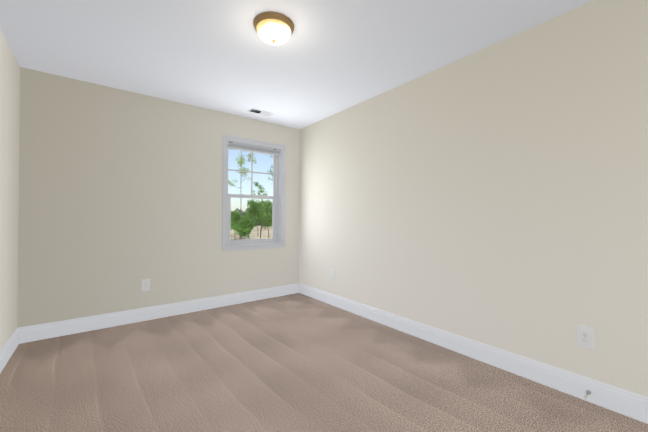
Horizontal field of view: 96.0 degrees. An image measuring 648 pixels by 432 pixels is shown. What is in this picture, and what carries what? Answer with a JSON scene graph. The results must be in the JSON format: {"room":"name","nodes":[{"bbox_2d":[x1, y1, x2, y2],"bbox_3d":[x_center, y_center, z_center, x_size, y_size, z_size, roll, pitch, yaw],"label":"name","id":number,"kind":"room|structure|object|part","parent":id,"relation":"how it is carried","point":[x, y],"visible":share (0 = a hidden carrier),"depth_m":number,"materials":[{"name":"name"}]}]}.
{"room":"empty bedroom","nodes":[
{"label":"empty bedroom","id":0,"kind":"room"},
{"bbox_2d":[0,29,19,350],"bbox_3d":[-1.448,-0.109,0.830,0.160,2.440,4.592,0,-1,-38],"label":"wall","id":1,"kind":"structure","parent":0,"point":[9,127],"depth_m":2.29,"materials":[{"name":"paint"}]},
{"bbox_2d":[0,327,23,372],"bbox_3d":[-1.382,1.043,0.874,0.014,0.138,4.272,0,-1,-38],"label":"baseboard","id":2,"kind":"structure","parent":1,"relation":"attached to","point":[8,349],"depth_m":2.31,"materials":[{"name":"paint"}]},
{"bbox_2d":[17,67,299,327],"bbox_3d":[-1.578,-0.089,3.529,2.935,2.440,0.160,0,-1,-38],"label":"wall","id":3,"kind":"structure","parent":0,"point":[120,195],"depth_m":3.04,"materials":[{"name":"paint"}]},
{"bbox_2d":[141,279,149,291],"bbox_3d":[-1.925,0.747,3.151,0.080,0.128,0.008,0,-1,-38],"label":"electrical outlet","id":4,"kind":"object","parent":3,"relation":"attached to","point":[145,284],"visible":1,"depth_m":3.15,"materials":[{"name":"white plastic"}]},
{"bbox_2d":[20,283,299,342],"bbox_3d":[-1.526,1.061,3.454,2.880,0.138,0.014,0,-1,-38],"label":"baseboard","id":5,"kind":"structure","parent":3,"relation":"attached to","point":[78,325],"depth_m":3.13,"materials":[{"name":"paint"}]},
{"bbox_2d":[222,135,285,250],"bbox_3d":[-0.971,-0.289,4.000,0.897,1.460,0.199,0,-1,-38],"label":"window","id":6,"kind":"structure","parent":3,"relation":"in","point":[226,245],"depth_m":4.02,"materials":[{"name":"paint"}]},
{"bbox_3d":[-1.006,-0.594,4.049,0.677,0.617,0.002,0,-1,-38],"label":"glass","id":7,"kind":"part","parent":6,"relation":"part of","materials":[{"name":"clear glass"}]},
{"bbox_3d":[-1.001,-0.585,4.042,0.713,0.671,0.030,0,-1,-38],"label":"window sash","id":8,"kind":"part","parent":6,"relation":"part of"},
{"bbox_3d":[-0.982,0.036,4.010,0.711,0.667,0.036,0,-1,-38],"label":"window sash","id":9,"kind":"part","parent":6,"relation":"part of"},
{"bbox_3d":[-0.985,0.038,4.014,0.629,0.573,0.002,0,-1,-38],"label":"glass","id":10,"kind":"part","parent":6,"relation":"part of","materials":[{"name":"clear glass"}]},
{"bbox_3d":[-1.000,-0.280,4.037,0.797,1.342,0.104,0,-1,-38],"label":"frame","id":11,"kind":"part","parent":6,"relation":"part of","materials":[{"name":"white plastic"}]},
{"bbox_2d":[228,142,279,155],"bbox_3d":[-0.945,-0.911,3.973,0.759,0.079,0.049,0,-1,-38],"label":"shade","id":12,"kind":"object","parent":6,"relation":"attached to","point":[231,145],"depth_m":3.95,"materials":[{"name":"white plastic"}]},
{"bbox_2d":[0,0,592,128],"bbox_3d":[-0.220,-1.378,1.785,3.255,0.120,4.592,0,-1,-38],"label":"ceiling","id":13,"kind":"structure","parent":0,"point":[328,58],"depth_m":2.24,"materials":[{"name":"paint"}]},
{"bbox_2d":[247,108,273,116],"bbox_3d":[-0.795,-1.302,3.673,0.305,0.009,0.145,0,-1,-38],"label":"ceiling vent","id":14,"kind":"object","parent":13,"relation":"in","point":[260,112],"visible":1,"depth_m":3.67,"materials":[{"name":"white metal"}]},
{"bbox_2d":[253,11,293,44],"bbox_3d":[-0.346,-1.255,2.016,0.280,0.124,0.280,0,-1,-38],"label":"ceiling light","id":15,"kind":"object","parent":13,"relation":"attached to","point":[273,28],"visible":1,"depth_m":1.94,"materials":[{"name":"white glass"}]},
{"bbox_2d":[0,293,647,431],"bbox_3d":[-0.227,1.182,1.766,3.255,0.120,4.592,0,-1,-38],"label":"floor","id":16,"kind":"structure","parent":0,"point":[297,362],"depth_m":1.96,"materials":[{"name":"carpet"}]},
{"bbox_2d":[299,0,647,396],"bbox_3d":[1.001,-0.087,2.721,0.160,2.440,4.592,0,-1,-38],"label":"wall","id":17,"kind":"structure","parent":0,"point":[495,195],"depth_m":2.12,"materials":[{"name":"paint"}]},
{"bbox_2d":[330,269,333,279],"bbox_3d":[0.104,0.751,3.736,0.008,0.128,0.080,0,-1,-38],"label":"electrical outlet","id":18,"kind":"object","parent":17,"relation":"attached to","point":[331,274],"visible":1,"depth_m":3.73,"materials":[{"name":"white plastic"}]},
{"bbox_2d":[300,284,647,423],"bbox_3d":[0.929,1.063,2.659,0.014,0.138,4.272,0,-1,-38],"label":"baseboard","id":19,"kind":"structure","parent":17,"relation":"attached to","point":[622,401],"depth_m":2.10,"materials":[{"name":"paint"}]},
{"bbox_2d":[577,325,593,349],"bbox_3d":[1.605,0.746,1.792,0.008,0.128,0.080,0,-1,-38],"label":"electrical outlet","id":20,"kind":"object","parent":17,"relation":"attached to","point":[585,337],"visible":1,"depth_m":1.79,"materials":[{"name":"white plastic"}]},
{"bbox_2d":[584,390,590,398],"bbox_3d":[1.573,1.069,1.744,0.085,0.026,0.026,0,-1,-38],"label":"doorstop","id":21,"kind":"object","parent":17,"relation":"attached to","point":[588,392],"visible":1,"depth_m":1.75,"materials":[{"name":"grey metal"}]},
{"label":"outside","id":22,"kind":"structure","parent":0,"visible":0},
{"bbox_2d":[228,149,272,239],"bbox_3d":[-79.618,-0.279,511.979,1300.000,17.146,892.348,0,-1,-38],"label":"view","id":23,"kind":"structure","parent":22,"point":[247,214],"depth_m":38.15,"materials":[{"name":"green plant"}]}
]}

